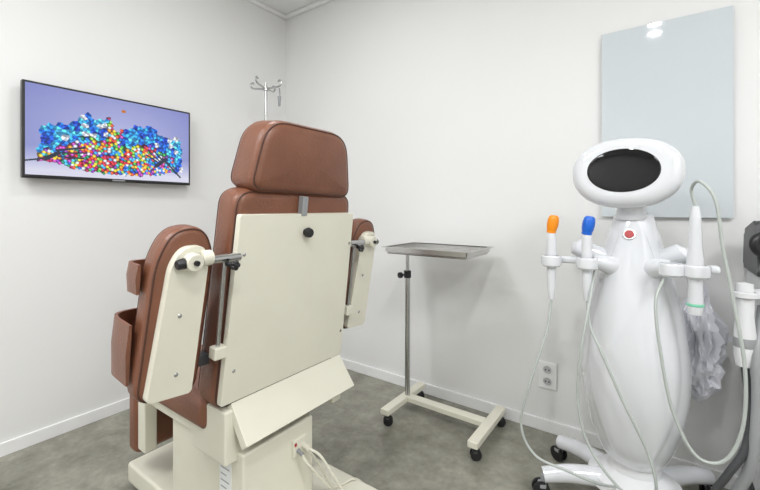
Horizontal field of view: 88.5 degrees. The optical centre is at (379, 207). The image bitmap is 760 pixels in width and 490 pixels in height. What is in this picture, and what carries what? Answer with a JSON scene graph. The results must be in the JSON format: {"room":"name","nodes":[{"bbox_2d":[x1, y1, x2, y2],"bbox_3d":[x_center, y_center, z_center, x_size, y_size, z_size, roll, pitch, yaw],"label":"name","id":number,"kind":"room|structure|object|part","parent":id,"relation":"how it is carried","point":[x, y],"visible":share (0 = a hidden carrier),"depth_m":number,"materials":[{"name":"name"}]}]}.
{"room":"examination room","nodes":[
{"label":"examination room","id":0,"kind":"room"},
{"bbox_2d":[0,0,285,442],"bbox_3d":[-1.951,-0.199,1.513,0.100,2.638,4.181,0,0,36],"label":"wall","id":1,"kind":"structure","parent":0,"point":[67,247],"depth_m":2.06,"materials":[{"name":"paint"}]},
{"bbox_2d":[0,397,129,456],"bbox_3d":[-1.905,1.090,1.480,0.012,0.060,3.981,0,0,36],"label":"baseboard","id":2,"kind":"structure","parent":1,"relation":"attached to","point":[24,441],"depth_m":1.93,"materials":[{"name":"white paint"}]},
{"bbox_2d":[20,79,189,185],"bbox_3d":[-1.423,-0.363,2.107,0.063,0.449,0.781,0,0,36],"label":"television","id":3,"kind":"object","parent":1,"relation":"attached to","point":[66,133],"visible":1,"depth_m":2.01,"materials":[{"name":"black plastic"}]},
{"bbox_2d":[246,0,287,19],"bbox_3d":[-1.898,-1.503,1.475,0.030,0.030,3.981,0,0,36],"label":"trim","id":4,"kind":"structure","parent":1,"relation":"attached to","point":[255,2],"depth_m":2.93,"materials":[{"name":"white paint"}]},
{"bbox_2d":[257,0,318,14],"bbox_3d":[-0.157,-1.568,0.224,4.517,0.100,4.181,0,0,36],"label":"ceiling","id":5,"kind":"structure","parent":0,"point":[285,7],"depth_m":2.91,"materials":[{"name":"paint"}]},
{"bbox_2d":[0,369,728,489],"bbox_3d":[-0.157,1.170,0.224,4.517,0.100,4.181,0,0,36],"label":"floor","id":6,"kind":"structure","parent":0,"point":[423,448],"depth_m":1.78,"materials":[{"name":"concrete"}]},
{"bbox_2d":[111,120,378,489],"bbox_3d":[-0.430,0.419,1.478,1.137,1.406,0.993,0,0,-6],"label":"chair","id":7,"kind":"object","parent":6,"relation":"on","point":[288,269],"visible":1,"depth_m":1.22,"materials":[{"name":"brown leather"}]},
{"bbox_3d":[-0.566,0.281,1.061,0.125,0.473,0.188,0,0,36],"label":"armrest","id":8,"kind":"part","parent":7,"relation":"part of","materials":[{"name":"beige plastic"}]},
{"bbox_3d":[-0.524,0.712,1.516,0.520,0.047,0.490,0,0,36],"label":"seat frame","id":9,"kind":"part","parent":7,"relation":"part of","materials":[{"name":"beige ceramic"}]},
{"bbox_3d":[-0.536,0.302,1.028,0.079,0.408,0.138,0,0,36],"label":"arm plate","id":10,"kind":"part","parent":7,"relation":"part of","materials":[{"name":"beige plastic"}]},
{"bbox_3d":[-0.569,0.635,1.548,0.490,0.110,0.560,0,0,36],"label":"seat","id":11,"kind":"part","parent":7,"relation":"part of","materials":[{"name":"brown leather"}]},
{"bbox_3d":[-0.453,0.278,1.111,0.051,0.269,0.013,0,0,36],"label":"guide rod","id":12,"kind":"part","parent":7,"relation":"part of","materials":[{"name":"metal"}]},
{"bbox_3d":[-0.409,0.159,1.085,0.038,0.029,0.028,0,0,22],"label":"star knob","id":13,"kind":"part","parent":7,"relation":"part of","materials":[{"name":"black plastic"}]},
{"bbox_3d":[-0.339,0.270,1.369,0.183,0.671,0.544,0,0,36],"label":"backrest","id":14,"kind":"part","parent":7,"relation":"part of","materials":[{"name":"beige plastic"}]},
{"bbox_3d":[-0.290,0.300,1.333,0.092,0.565,0.527,0,0,36],"label":"panel","id":15,"kind":"part","parent":7,"relation":"part of","materials":[{"name":"beige plastic"}]},
{"bbox_2d":[292,433,310,458],"bbox_3d":[-0.261,0.807,1.317,0.041,0.055,0.065,0,0,36],"label":"socket","id":16,"kind":"object","parent":7,"relation":"attached to","point":[300,441],"depth_m":1.32,"materials":[{"name":"beige plastic"}]},
{"bbox_3d":[-0.241,0.083,1.313,0.029,0.035,0.035,0,0,36],"label":"knob","id":17,"kind":"part","parent":7,"relation":"part of","materials":[{"name":"black plastic"}]},
{"bbox_3d":[0.009,0.972,1.314,0.487,0.302,0.251,0,0,24],"label":"power cord","id":18,"kind":"part","parent":7,"relation":"part of","materials":[{"name":"beige plastic"}]},
{"bbox_3d":[-0.010,0.964,1.242,0.470,0.310,0.172,0,0,36],"label":"power cord","id":19,"kind":"part","parent":7,"relation":"part of","materials":[{"name":"beige plastic"}]},
{"bbox_3d":[-0.076,0.972,1.443,0.395,0.299,0.146,0,0,-11],"label":"power cord","id":20,"kind":"part","parent":7,"relation":"part of","materials":[{"name":"beige plastic"}]},
{"bbox_3d":[-0.118,0.278,1.577,0.051,0.269,0.013,0,0,36],"label":"guide rod","id":21,"kind":"part","parent":7,"relation":"part of","materials":[{"name":"metal"}]},
{"bbox_3d":[-0.117,0.281,1.686,0.125,0.473,0.188,0,0,36],"label":"armrest","id":22,"kind":"part","parent":7,"relation":"part of","materials":[{"name":"beige plastic"}]},
{"bbox_3d":[-0.087,0.302,1.653,0.079,0.408,0.138,0,0,36],"label":"arm plate","id":23,"kind":"part","parent":7,"relation":"part of","materials":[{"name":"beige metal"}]},
{"bbox_3d":[-0.080,0.159,1.544,0.037,0.029,0.029,0,0,36],"label":"star knob","id":24,"kind":"part","parent":7,"relation":"part of","materials":[{"name":"black plastic"}]},
{"bbox_2d":[250,76,281,119],"bbox_3d":[-0.751,0.136,2.613,0.420,1.968,0.402,0,0,36],"label":"stand","id":25,"kind":"object","parent":6,"relation":"on","point":[264,88],"visible":0.31,"depth_m":2.59,"materials":[{"name":"metal"}]},
{"bbox_2d":[381,242,505,460],"bbox_3d":[0.324,0.660,2.014,0.546,0.919,0.390,0,0,36],"label":"tray stand","id":26,"kind":"object","parent":6,"relation":"on","point":[414,394],"visible":1,"depth_m":2.02,"materials":[{"name":"silver metal"}]},
{"bbox_3d":[0.122,0.365,2.129,0.047,0.032,0.032,0,0,-35],"label":"clamp knob","id":27,"kind":"part","parent":26,"relation":"part of","materials":[{"name":"black plastic"}]},
{"bbox_2d":[381,242,493,259],"bbox_3d":[0.298,0.220,2.030,0.485,0.038,0.325,0,0,36],"label":"tray","id":28,"kind":"object","parent":26,"relation":"on","point":[450,251],"depth_m":1.98,"materials":[{"name":"metal"}]},
{"bbox_2d":[520,138,747,489],"bbox_3d":[0.923,0.435,1.484,0.637,1.371,0.510,0,0,36],"label":"machine","id":29,"kind":"object","parent":6,"relation":"on","point":[634,353],"visible":0.98,"depth_m":1.36,"materials":[{"name":"white plastic"}]},
{"bbox_2d":[546,215,558,299],"bbox_3d":[0.653,0.185,1.476,0.045,0.319,0.041,0,0,36],"label":"treatment handpiece","id":30,"kind":"object","parent":29,"relation":"in","point":[553,220],"visible":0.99,"depth_m":1.47,"materials":[{"name":"white plastic"}]},
{"bbox_3d":[0.650,0.217,1.479,0.036,0.255,0.036,0,0,36],"label":"handle","id":31,"kind":"part","parent":30,"relation":"part of","materials":[{"name":"white plastic"}]},
{"bbox_3d":[0.742,1.023,1.497,0.229,0.079,0.072,0,0,10],"label":"leg","id":32,"kind":"part","parent":29,"relation":"part of","materials":[{"name":"white plastic"}]},
{"bbox_3d":[0.850,1.023,1.637,0.072,0.079,0.220,0,0,-29],"label":"leg","id":33,"kind":"part","parent":29,"relation":"part of","materials":[{"name":"white plastic"}]},
{"bbox_2d":[581,216,595,300],"bbox_3d":[0.751,0.181,1.406,0.045,0.307,0.042,0,0,36],"label":"treatment handpiece","id":34,"kind":"object","parent":29,"relation":"in","point":[588,224],"visible":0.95,"depth_m":1.40,"materials":[{"name":"white plastic"}]},
{"bbox_3d":[0.747,0.213,1.409,0.036,0.243,0.036,0,0,36],"label":"handle","id":35,"kind":"part","parent":34,"relation":"part of","materials":[{"name":"white plastic"}]},
{"bbox_3d":[1.157,1.023,1.489,0.229,0.078,0.071,0,0,-8],"label":"leg","id":36,"kind":"part","parent":29,"relation":"part of","materials":[{"name":"white plastic"}]},
{"bbox_2d":[686,206,704,315],"bbox_3d":[0.995,0.164,1.231,0.046,0.343,0.046,0,0,36],"label":"treatment handpiece","id":37,"kind":"object","parent":29,"relation":"in","point":[695,304],"visible":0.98,"depth_m":1.22,"materials":[{"name":"white plastic"}]},
{"bbox_2d":[681,282,731,401],"bbox_3d":[1.233,0.504,1.508,0.197,0.487,0.193,0,0,36],"label":"plastic bag","id":38,"kind":"object","parent":29,"relation":"hanging from","point":[708,336],"visible":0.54,"depth_m":1.45,"materials":[{"name":"plastic"}]},
{"bbox_2d":[710,221,759,489],"bbox_3d":[1.376,0.582,1.264,0.501,1.077,0.421,0,0,36],"label":"machine","id":39,"kind":"object","parent":6,"relation":"on","point":[749,451],"visible":0.86,"depth_m":1.21,"materials":[{"name":"white plastic"}]},
{"bbox_2d":[733,282,756,367],"bbox_3d":[1.157,0.367,1.237,0.058,0.265,0.058,0,0,36],"label":"treatment handpiece","id":40,"kind":"object","parent":39,"relation":"attached to","point":[745,308],"visible":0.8,"depth_m":1.22,"materials":[{"name":"white plastic"}]},
{"bbox_3d":[1.463,0.134,1.274,0.372,0.182,0.287,0,0,36],"label":"control panel","id":41,"kind":"part","parent":39,"relation":"part of","materials":[{"name":"grey plastic"}]},
{"bbox_3d":[1.227,0.117,1.253,0.082,0.109,0.029,0,0,-8],"label":"grab handle","id":42,"kind":"part","parent":39,"relation":"part of","materials":[{"name":"black plastic"}]},
{"bbox_2d":[286,0,759,475],"bbox_3d":[1.034,-0.199,1.881,4.317,2.638,0.100,0,0,36],"label":"wall","id":43,"kind":"structure","parent":0,"point":[458,122],"depth_m":2.13,"materials":[{"name":"paint"}]},
{"bbox_2d":[286,0,332,18],"bbox_3d":[1.008,-1.503,1.820,4.287,0.030,0.030,0,0,36],"label":"trim","id":44,"kind":"structure","parent":43,"relation":"attached to","point":[320,2],"depth_m":2.92,"materials":[{"name":"white paint"}]},
{"bbox_2d":[333,356,737,489],"bbox_3d":[1.006,1.090,1.832,4.305,0.060,0.012,0,0,36],"label":"baseboard","id":45,"kind":"structure","parent":43,"relation":"attached to","point":[540,423],"depth_m":2.07,"materials":[{"name":"white paint"}]},
{"bbox_2d":[539,360,556,390],"bbox_3d":[0.839,0.838,1.952,0.086,0.134,0.013,0,0,36],"label":"wall outlet","id":46,"kind":"object","parent":43,"relation":"attached to","point":[547,370],"visible":0.98,"depth_m":1.95,"materials":[{"name":"grey plastic"}]},
{"bbox_2d":[542,377,551,385],"bbox_3d":[0.836,0.867,1.948,0.046,0.046,0.004,0,0,36],"label":"socket","id":47,"kind":"object","parent":46,"relation":"attached to","point":[546,381],"depth_m":1.95,"materials":[{"name":"grey plastic"}]},
{"bbox_2d":[542,365,551,374],"bbox_3d":[0.836,0.809,1.948,0.046,0.046,0.004,0,0,36],"label":"socket","id":48,"kind":"object","parent":46,"relation":"attached to","point":[546,369],"depth_m":1.95,"materials":[{"name":"grey plastic"}]},
{"bbox_2d":[602,5,733,217],"bbox_3d":[1.214,-0.380,1.677,0.455,0.840,0.021,0,0,36],"label":"board","id":49,"kind":"object","parent":43,"relation":"attached to","point":[671,81],"visible":0.82,"depth_m":1.63,"materials":[{"name":"glass"}]}
]}

